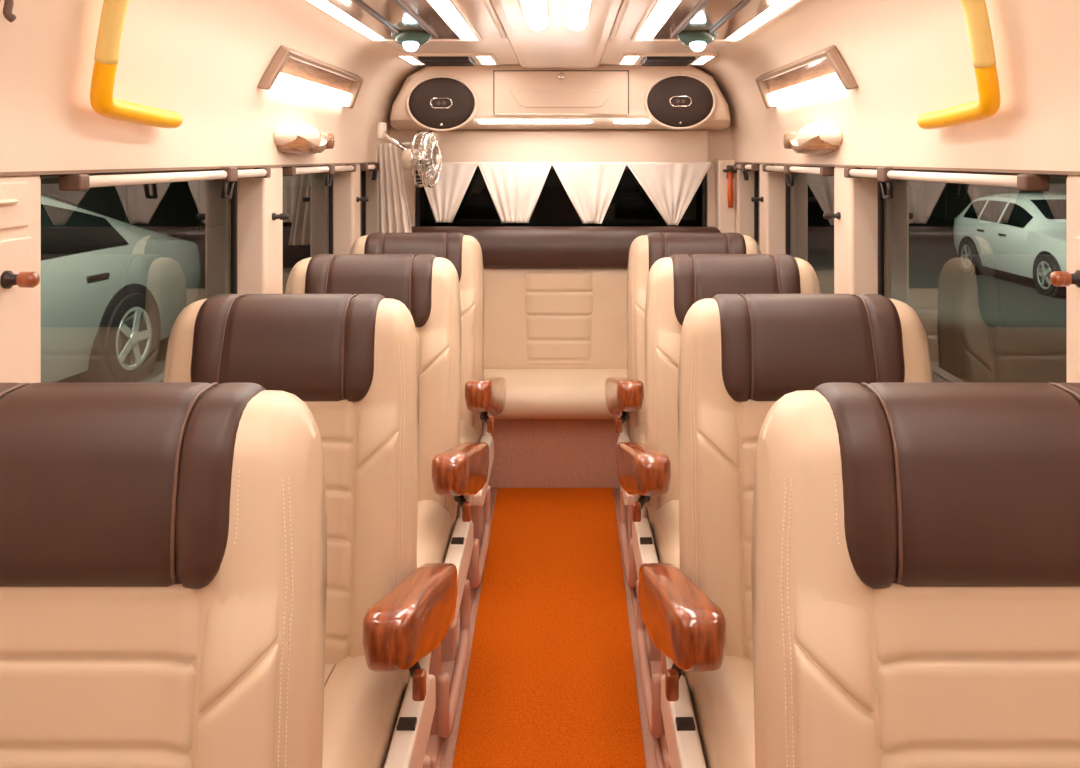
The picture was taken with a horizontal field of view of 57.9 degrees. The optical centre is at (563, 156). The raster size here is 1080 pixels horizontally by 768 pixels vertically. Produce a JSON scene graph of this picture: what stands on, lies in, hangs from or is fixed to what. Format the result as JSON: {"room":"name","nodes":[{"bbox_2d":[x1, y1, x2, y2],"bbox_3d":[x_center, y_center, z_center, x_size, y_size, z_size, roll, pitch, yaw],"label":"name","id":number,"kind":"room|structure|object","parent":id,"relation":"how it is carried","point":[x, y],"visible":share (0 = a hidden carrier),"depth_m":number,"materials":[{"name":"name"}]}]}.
{"room":"vehicle interior","nodes":[
{"label":"vehicle interior","id":0,"kind":"room"},
{"bbox_2d":[0,0,423,382],"bbox_3d":[-0.814,0.475,1.950,0.320,1.870,5.700,0,0,0],"label":"wall","id":1,"kind":"structure","parent":0,"point":[205,62],"depth_m":2.22,"materials":[{"name":"beige plastic"}]},
{"bbox_2d":[0,0,15,21],"bbox_3d":[-0.805,-0.225,1.383,0.052,0.068,0.045,0,0,0],"label":"ceiling hook","id":2,"kind":"object","parent":1,"relation":"attached to","point":[8,4],"visible":1,"depth_m":1.38,"materials":[{"name":"brown plastic"}]},
{"bbox_2d":[0,181,31,382],"bbox_3d":[-0.846,0.324,1.248,0.016,0.572,0.595,0,0,0],"label":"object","id":3,"kind":"structure","parent":1,"relation":"attached to","point":[15,253],"depth_m":1.50,"materials":[{"name":"beige plastic"}]},
{"bbox_2d":[0,271,39,288],"bbox_3d":[-0.818,0.185,1.470,0.048,0.028,0.028,0,0,0],"label":"handle","id":4,"kind":"object","parent":1,"relation":"attached to","point":[8,279],"visible":1,"depth_m":1.46,"materials":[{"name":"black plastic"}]},
{"bbox_2d":[90,0,182,127],"bbox_3d":[-0.805,-0.201,1.839,0.105,0.284,0.449,0,0,-13],"label":"handle","id":5,"kind":"object","parent":1,"relation":"attached to","point":[113,13],"visible":1,"depth_m":1.69,"materials":[{"name":"yellow plastic"}]},
{"bbox_2d":[39,169,236,381],"bbox_3d":[-0.945,0.287,2.195,0.024,0.525,1.190,0,0,0],"label":"window","id":6,"kind":"structure","parent":1,"relation":"in","point":[232,203],"depth_m":2.78,"materials":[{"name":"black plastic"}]},
{"bbox_2d":[59,167,270,198],"bbox_3d":[-0.851,0.066,2.230,0.046,0.082,1.096,0,0,0],"label":"rail","id":7,"kind":"object","parent":1,"relation":"attached to","point":[67,182],"visible":0.98,"depth_m":2.03,"materials":[{"name":"white plastic"},{"name":"brown plastic"}]},
{"bbox_2d":[0,162,376,175],"bbox_3d":[-0.857,0.026,1.925,0.014,0.006,5.630,0,0,0],"label":"trim","id":8,"kind":"structure","parent":1,"relation":"attached to","point":[248,166],"depth_m":1.95,"materials":[{"name":"brown plastic"}]},
{"bbox_2d":[272,213,289,219],"bbox_3d":[-0.830,0.175,2.860,0.048,0.022,0.022,0,0,0],"label":"handle","id":9,"kind":"object","parent":1,"relation":"attached to","point":[283,216],"visible":1,"depth_m":2.85,"materials":[{"name":"black plastic"}]},
{"bbox_2d":[273,121,333,153],"bbox_3d":[-0.815,-0.060,3.086,0.075,0.104,0.452,0,0,0],"label":"pod","id":10,"kind":"object","parent":1,"relation":"attached to","point":[290,137],"visible":1,"depth_m":2.96,"materials":[{"name":"beige plastic"}]},
{"bbox_2d":[286,165,332,253],"bbox_3d":[-0.945,0.287,3.460,0.024,0.525,0.980,0,0,0],"label":"window","id":11,"kind":"structure","parent":1,"relation":"in","point":[329,188],"depth_m":3.94,"materials":[{"name":"black plastic"}]},
{"bbox_2d":[257,45,363,108],"bbox_3d":[-0.797,-0.247,3.171,0.075,0.129,1.058,0,0,0],"label":"wall lamp","id":12,"kind":"object","parent":1,"relation":"attached to","point":[291,71],"visible":1,"depth_m":3.04,"materials":[{"name":"beige plastic"}]},
{"bbox_2d":[271,73,351,106],"bbox_3d":[-0.812,-0.215,3.199,0.037,0.052,0.913,0,0,0],"label":"diffuser","id":13,"kind":"object","parent":12,"relation":"attached to","point":[300,84],"depth_m":3.13,"materials":[{"name":"beige plastic"}]},
{"bbox_2d":[282,164,355,185],"bbox_3d":[-0.851,0.066,3.460,0.046,0.082,0.916,0,0,0],"label":"rail","id":14,"kind":"object","parent":1,"relation":"attached to","point":[329,170],"visible":0.89,"depth_m":3.46,"materials":[{"name":"beige"}]},
{"bbox_2d":[356,197,368,201],"bbox_3d":[-0.830,0.175,4.020,0.048,0.022,0.022,0,0,0],"label":"handle","id":15,"kind":"object","parent":1,"relation":"attached to","point":[363,199],"visible":1,"depth_m":4.01,"materials":[{"name":"black plastic"}]},
{"bbox_2d":[361,171,365,236],"bbox_3d":[-0.945,0.287,4.350,0.024,0.525,0.500,0,0,0],"label":"window","id":16,"kind":"structure","parent":1,"relation":"in","point":[363,173],"depth_m":4.59,"materials":[{"name":"black glass"}]},
{"bbox_2d":[360,163,378,180],"bbox_3d":[-0.851,0.066,4.350,0.046,0.082,0.456,0,0,0],"label":"rail","id":17,"kind":"object","parent":1,"relation":"attached to","point":[374,167],"visible":0.65,"depth_m":4.32,"materials":[{"name":"beige"}]},
{"bbox_2d":[377,142,411,232],"bbox_3d":[-0.753,0.162,4.338,0.199,0.457,0.069,0,0,26],"label":"curtain","id":18,"kind":"object","parent":17,"relation":"hanging from","point":[392,206],"visible":0.89,"depth_m":4.33,"materials":[{"name":"white fabric"}]},
{"bbox_2d":[377,123,441,187],"bbox_3d":[-0.675,-0.007,4.249,0.268,0.285,0.250,0,0,10],"label":"fan","id":19,"kind":"object","parent":1,"relation":"attached to","point":[426,159],"visible":1,"depth_m":4.21,"materials":[{"name":"silver metal"}]},
{"bbox_2d":[439,489,657,767],"bbox_3d":[-0.015,1.430,1.950,1.930,0.040,5.700,0,0,0],"label":"floor","id":20,"kind":"structure","parent":0,"point":[447,758],"depth_m":2.64,"materials":[{"name":"carpet"}]},
{"bbox_2d":[0,382,326,767],"bbox_3d":[-0.494,0.841,0.897,0.595,1.138,0.655,0,0,0],"label":"seat","id":21,"kind":"object","parent":20,"relation":"on","point":[163,545],"visible":1,"depth_m":1.05,"materials":[{"name":"beige leather"}]},
{"bbox_2d":[163,294,457,767],"bbox_3d":[-0.503,0.845,1.727,0.584,1.129,0.655,0,0,0],"label":"seat","id":22,"kind":"object","parent":20,"relation":"on","point":[352,360],"visible":0.62,"depth_m":1.87,"materials":[{"name":"beige leather"}]},
{"bbox_2d":[322,655,403,767],"bbox_3d":[-0.545,1.013,1.681,0.476,0.194,0.498,0,0,0],"label":"seat cushion","id":23,"kind":"object","parent":22,"relation":"on","point":[363,707],"depth_m":1.66,"materials":[{"name":"beige leather"}]},
{"bbox_2d":[285,254,488,767],"bbox_3d":[-0.503,0.845,2.547,0.584,1.129,0.655,0,0,0],"label":"seat","id":24,"kind":"object","parent":20,"relation":"on","point":[450,472],"visible":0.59,"depth_m":2.67,"materials":[{"name":"beige leather"}]},
{"bbox_2d":[417,500,452,567],"bbox_3d":[-0.545,1.013,2.501,0.476,0.194,0.498,0,0,0],"label":"seat cushion","id":25,"kind":"object","parent":24,"relation":"on","point":[435,517],"depth_m":2.48,"materials":[{"name":"beige leather"}]},
{"bbox_2d":[349,233,505,610],"bbox_3d":[-0.503,0.845,3.347,0.584,1.129,0.655,0,0,0],"label":"seat","id":26,"kind":"object","parent":20,"relation":"on","point":[482,399],"visible":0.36,"depth_m":3.49,"materials":[{"name":"beige leather"}]},
{"bbox_2d":[460,420,477,443],"bbox_3d":[-0.545,1.013,3.301,0.476,0.194,0.498,0,0,0],"label":"seat cushion","id":27,"kind":"object","parent":26,"relation":"on","point":[468,428],"depth_m":3.36,"materials":[{"name":"beige leather"}]},
{"bbox_2d":[436,487,495,767],"bbox_3d":[-0.294,1.404,2.160,0.016,0.016,3.920,0,0,0],"label":"trim","id":28,"kind":"structure","parent":20,"relation":"on","point":[493,488],"depth_m":3.02,"materials":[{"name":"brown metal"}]},
{"bbox_2d":[452,487,645,767],"bbox_3d":[-0.037,1.404,2.164,0.492,0.011,3.928,0,0,0],"label":"mat","id":29,"kind":"object","parent":20,"relation":"on","point":[551,680],"visible":0.98,"depth_m":2.78,"materials":[{"name":"orange carpet"}]},
{"bbox_2d":[411,227,720,488],"bbox_3d":[-0.030,0.867,4.315,1.520,1.087,0.591,0,0,0],"label":"bench","id":30,"kind":"object","parent":20,"relation":"on","point":[555,298],"visible":0.46,"depth_m":4.42,"materials":[{"name":"beige leather"}]},
{"bbox_2d":[483,369,626,418],"bbox_3d":[-0.030,1.025,4.240,1.520,0.155,0.441,0,0,0],"label":"seat cushion","id":31,"kind":"object","parent":30,"relation":"on","point":[530,393],"depth_m":4.05,"materials":[{"name":"beige leather"}]},
{"bbox_2d":[615,488,663,767],"bbox_3d":[0.224,1.404,2.160,0.016,0.016,3.920,0,0,0],"label":"trim","id":32,"kind":"structure","parent":20,"relation":"on","point":[660,763],"depth_m":2.34,"materials":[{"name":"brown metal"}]},
{"bbox_2d":[605,233,760,591],"bbox_3d":[0.440,0.845,3.347,0.584,1.129,0.655,0,0,0],"label":"seat","id":33,"kind":"object","parent":20,"relation":"on","point":[624,397],"visible":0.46,"depth_m":3.50,"materials":[{"name":"beige leather"}]},
{"bbox_2d":[633,421,645,443],"bbox_3d":[0.482,1.013,3.301,0.476,0.194,0.498,0,0,0],"label":"seat cushion","id":34,"kind":"object","parent":33,"relation":"on","point":[639,435],"depth_m":3.36,"materials":[{"name":"beige leather"}]},
{"bbox_2d":[616,254,820,767],"bbox_3d":[0.440,0.845,2.547,0.584,1.129,0.655,0,0,0],"label":"seat","id":35,"kind":"object","parent":20,"relation":"on","point":[649,472],"visible":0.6,"depth_m":2.69,"materials":[{"name":"beige leather"}]},
{"bbox_2d":[652,500,679,568],"bbox_3d":[0.482,1.013,2.501,0.476,0.194,0.498,0,0,0],"label":"seat cushion","id":36,"kind":"object","parent":35,"relation":"on","point":[665,513],"depth_m":2.49,"materials":[{"name":"beige leather"}]},
{"bbox_2d":[639,294,932,767],"bbox_3d":[0.440,0.845,1.727,0.584,1.129,0.655,0,0,0],"label":"seat","id":37,"kind":"object","parent":20,"relation":"on","point":[740,354],"visible":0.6,"depth_m":1.87,"materials":[{"name":"beige leather"}]},
{"bbox_2d":[690,656,754,767],"bbox_3d":[0.482,1.013,1.681,0.476,0.194,0.498,0,0,0],"label":"seat cushion","id":38,"kind":"object","parent":37,"relation":"on","point":[722,700],"depth_m":1.66,"materials":[{"name":"beige leather"}]},
{"bbox_2d":[751,382,1079,767],"bbox_3d":[0.435,0.841,0.897,0.595,1.138,0.655,0,0,0],"label":"seat","id":39,"kind":"object","parent":20,"relation":"on","point":[915,565],"visible":1,"depth_m":1.05,"materials":[{"name":"beige leather"}]},
{"bbox_2d":[384,0,734,67],"bbox_3d":[-0.017,-0.437,1.950,1.294,0.066,5.700,0,0,0],"label":"ceiling","id":40,"kind":"structure","parent":0,"point":[556,45],"depth_m":3.46,"materials":[{"name":"plastic"}]},
{"bbox_2d":[303,0,481,51],"bbox_3d":[-0.487,-0.387,2.490,0.398,0.075,1.908,0,0,0],"label":"ceiling light panel","id":41,"kind":"object","parent":40,"relation":"attached to","point":[412,24],"visible":0.98,"depth_m":2.90,"materials":[{"name":"plastic"}]},
{"bbox_2d":[397,53,498,65],"bbox_3d":[-0.487,-0.411,4.140,0.398,0.026,0.388,0,0,0],"label":"ceiling light panel","id":42,"kind":"object","parent":40,"relation":"in","point":[429,59],"visible":0.95,"depth_m":4.06,"materials":[{"name":"plastic"}]},
{"bbox_2d":[483,0,506,37],"bbox_3d":[-0.205,-0.416,1.240,0.018,0.016,4.240,0,0,0],"label":"trim","id":43,"kind":"structure","parent":40,"relation":"attached to","point":[488,4],"depth_m":2.87,"materials":[{"name":"beige plastic"}]},
{"bbox_2d":[519,0,548,30],"bbox_3d":[-0.080,-0.392,2.525,0.068,0.024,0.874,0,0,0],"label":"recessed light","id":44,"kind":"object","parent":40,"relation":"in","point":[535,13],"visible":1,"depth_m":2.63,"materials":[{"name":"beige"}]},
{"bbox_2d":[565,0,591,30],"bbox_3d":[0.038,-0.392,2.525,0.068,0.024,0.874,0,0,0],"label":"recessed light","id":45,"kind":"object","parent":40,"relation":"in","point":[577,12],"visible":1,"depth_m":2.63,"materials":[{"name":"beige"}]},
{"bbox_2d":[609,0,629,37],"bbox_3d":[0.165,-0.416,1.240,0.018,0.016,4.240,0,0,0],"label":"trim","id":46,"kind":"structure","parent":40,"relation":"attached to","point":[625,3],"depth_m":2.86,"materials":[{"name":"beige plastic"}]},
{"bbox_2d":[617,53,718,65],"bbox_3d":[0.431,-0.411,4.140,0.390,0.026,0.388,0,0,0],"label":"ceiling light","id":47,"kind":"object","parent":40,"relation":"in","point":[643,59],"visible":0.98,"depth_m":4.06,"materials":[{"name":"plastic"}]},
{"bbox_2d":[631,0,802,51],"bbox_3d":[0.431,-0.387,2.490,0.390,0.075,1.908,0,0,0],"label":"ceiling light panel","id":48,"kind":"object","parent":40,"relation":"attached to","point":[696,24],"visible":0.98,"depth_m":2.90,"materials":[{"name":"plastic"}]},
{"bbox_2d":[389,126,731,226],"bbox_3d":[-0.015,0.460,4.790,1.910,1.900,0.080,0,0,0],"label":"wall","id":49,"kind":"structure","parent":0,"point":[720,141],"depth_m":4.75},
{"bbox_2d":[390,65,730,129],"bbox_3d":[-0.017,-0.275,4.585,1.584,0.286,0.327,0,0,0],"label":"overhead speaker panel","id":50,"kind":"object","parent":49,"relation":"attached to","point":[510,97],"visible":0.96,"depth_m":4.44,"materials":[{"name":"beige plastic"}]},
{"bbox_2d":[405,75,477,131],"bbox_3d":[-0.556,-0.244,4.427,0.330,0.257,0.032,0,0,0],"label":"speaker","id":51,"kind":"object","parent":50,"relation":"attached to","point":[440,103],"visible":1,"depth_m":4.42},
{"bbox_2d":[644,73,716,129],"bbox_3d":[0.528,-0.252,4.427,0.330,0.257,0.032,0,0,0],"label":"speaker","id":52,"kind":"object","parent":50,"relation":"attached to","point":[677,101],"visible":1,"depth_m":4.42},
{"bbox_2d":[416,166,706,226],"bbox_3d":[-0.013,0.214,4.790,1.427,0.352,0.024,0,0,0],"label":"window","id":53,"kind":"structure","parent":49,"relation":"in","point":[630,205],"depth_m":4.79,"materials":[{"name":"black glass"}]},
{"bbox_2d":[419,130,708,162],"bbox_3d":[0.000,-0.048,4.725,1.400,0.165,0.050,0,0,0],"label":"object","id":54,"kind":"structure","parent":49,"relation":"attached to","point":[477,146],"depth_m":4.70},
{"bbox_2d":[422,162,710,224],"bbox_3d":[0.000,0.175,4.646,1.407,0.302,0.047,0,0,0],"label":"curtain valance","id":55,"kind":"object","parent":49,"relation":"hanging from","point":[515,188],"visible":0.94,"depth_m":4.64,"materials":[{"name":"white fabric"}]},
{"bbox_2d":[696,0,1079,382],"bbox_3d":[0.780,0.475,1.950,0.320,1.870,5.700,0,0,0],"label":"wall","id":56,"kind":"structure","parent":0,"point":[907,60],"depth_m":2.35,"materials":[{"name":"beige plastic"}]},
{"bbox_2d":[715,159,735,232],"bbox_3d":[0.777,0.280,4.697,0.085,0.540,0.105,0,0,0],"label":"trim","id":57,"kind":"structure","parent":56,"relation":"attached to","point":[725,217],"depth_m":4.64,"materials":[{"name":"beige plastic"}]},
{"bbox_2d":[723,165,736,207],"bbox_3d":[0.790,0.140,4.629,0.070,0.200,0.032,0,0,0],"label":"hammer","id":58,"kind":"object","parent":56,"relation":"attached to","point":[729,170],"visible":0.98,"depth_m":4.62,"materials":[{"name":"orange plastic"}]},
{"bbox_2d":[734,163,759,180],"bbox_3d":[0.817,0.066,4.350,0.046,0.082,0.456,0,0,0],"label":"rail","id":59,"kind":"object","parent":56,"relation":"attached to","point":[745,167],"visible":0.86,"depth_m":4.32,"materials":[{"name":"beige"}]},
{"bbox_2d":[754,171,758,244],"bbox_3d":[0.908,0.287,4.350,0.024,0.525,0.500,0,0,0],"label":"window","id":60,"kind":"structure","parent":56,"relation":"in","point":[756,173],"depth_m":4.59,"materials":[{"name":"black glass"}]},
{"bbox_2d":[751,197,762,201],"bbox_3d":[0.796,0.175,4.020,0.048,0.022,0.022,0,0,0],"label":"handle","id":61,"kind":"object","parent":56,"relation":"attached to","point":[753,199],"visible":1,"depth_m":4.01,"materials":[{"name":"black plastic"}]},
{"bbox_2d":[762,164,834,185],"bbox_3d":[0.817,0.066,3.460,0.046,0.082,0.916,0,0,0],"label":"rail","id":62,"kind":"object","parent":56,"relation":"attached to","point":[788,169],"visible":0.91,"depth_m":3.47,"materials":[{"name":"beige"}]},
{"bbox_2d":[756,45,857,108],"bbox_3d":[0.763,-0.247,3.171,0.075,0.129,1.058,0,0,0],"label":"wall lamp","id":63,"kind":"object","parent":56,"relation":"attached to","point":[824,71],"visible":1,"depth_m":3.04,"materials":[{"name":"beige plastic"}]},
{"bbox_2d":[767,73,844,106],"bbox_3d":[0.778,-0.215,3.199,0.037,0.052,0.913,0,0,0],"label":"diffuser","id":64,"kind":"object","parent":63,"relation":"attached to","point":[813,84],"depth_m":3.13,"materials":[{"name":"beige plastic"}]},
{"bbox_2d":[785,165,830,255],"bbox_3d":[0.908,0.287,3.460,0.024,0.525,0.980,0,0,0],"label":"window","id":65,"kind":"structure","parent":56,"relation":"in","point":[788,189],"depth_m":3.94,"materials":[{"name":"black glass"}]},
{"bbox_2d":[784,121,842,153],"bbox_3d":[0.781,-0.060,3.086,0.075,0.104,0.452,0,0,0],"label":"pod","id":66,"kind":"object","parent":56,"relation":"attached to","point":[824,137],"visible":1,"depth_m":2.96,"materials":[{"name":"beige plastic"}]},
{"bbox_2d":[823,212,840,219],"bbox_3d":[0.796,0.175,2.900,0.048,0.022,0.022,0,0,0],"label":"handle","id":67,"kind":"object","parent":56,"relation":"attached to","point":[837,215],"visible":1,"depth_m":2.89,"materials":[{"name":"black plastic"}]},
{"bbox_2d":[735,162,1079,174],"bbox_3d":[0.823,0.026,1.925,0.014,0.006,5.630,0,0,0],"label":"trim","id":68,"kind":"structure","parent":56,"relation":"attached to","point":[859,166],"depth_m":2.04,"materials":[{"name":"brown plastic"}]},
{"bbox_2d":[844,167,1049,198],"bbox_3d":[0.817,0.066,2.230,0.046,0.082,1.096,0,0,0],"label":"rail","id":69,"kind":"object","parent":56,"relation":"attached to","point":[1023,182],"visible":0.98,"depth_m":2.03,"materials":[{"name":"beige metal"}]},
{"bbox_2d":[917,0,999,128],"bbox_3d":[0.771,-0.201,1.909,0.105,0.284,0.449,0,0,13],"label":"handle","id":70,"kind":"object","parent":56,"relation":"attached to","point":[975,11],"visible":1,"depth_m":1.75,"materials":[{"name":"yellow plastic"}]},
{"bbox_2d":[878,169,1067,381],"bbox_3d":[0.908,0.287,2.195,0.024,0.525,1.190,0,0,0],"label":"window","id":71,"kind":"structure","parent":56,"relation":"in","point":[882,203],"depth_m":2.78,"materials":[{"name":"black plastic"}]},
{"bbox_2d":[1049,270,1079,287],"bbox_3d":[0.784,0.190,1.520,0.048,0.028,0.028,0,0,0],"label":"handle","id":72,"kind":"object","parent":56,"relation":"attached to","point":[1057,278],"visible":1,"depth_m":1.51,"materials":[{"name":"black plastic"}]},
{"bbox_2d":[1075,181,1079,382],"bbox_3d":[0.812,0.324,1.248,0.016,0.572,0.595,0,0,0],"label":"trim","id":73,"kind":"structure","parent":56,"relation":"attached to","point":[1077,238],"depth_m":1.54,"materials":[{"name":"beige plastic"}]},
{"label":"outside","id":74,"kind":"structure","parent":0,"visible":0},
{"bbox_2d":[56,186,1066,382],"bbox_3d":[0.000,1.840,20.000,80.000,0.100,80.000,0,0,0],"label":"ground","id":75,"kind":"structure","parent":74,"point":[995,325],"depth_m":13.58,"materials":[{"name":"concrete"}]},
{"bbox_2d":[41,195,200,382],"bbox_3d":[-4.555,1.009,6.526,2.076,1.694,5.481,0,0,7],"label":"car","id":76,"kind":"object","parent":75,"relation":"on","point":[112,289],"visible":0.84,"depth_m":7.39,"materials":[{"name":"silver metal"}]},
{"bbox_2d":[40,178,224,235],"bbox_3d":[-9.300,0.240,13.000,0.700,3.100,34.000,0,0,0],"label":"window","id":77,"kind":"structure","parent":75,"relation":"on","point":[170,208],"depth_m":21.64,"materials":[{"name":"glass"}]},
{"bbox_2d":[921,178,1066,219],"bbox_3d":[11.300,0.440,13.000,0.700,2.700,34.000,0,0,0],"label":"wall","id":78,"kind":"structure","parent":75,"relation":"on","point":[942,200],"depth_m":27.47,"materials":[{"name":"concrete"}]},
{"bbox_2d":[953,193,1066,297],"bbox_3d":[7.000,1.185,13.777,1.674,1.306,3.937,0,0,0],"label":"car","id":79,"kind":"object","parent":75,"relation":"on","point":[1023,234],"visible":0.8,"depth_m":13.61,"materials":[{"name":"white paint"}]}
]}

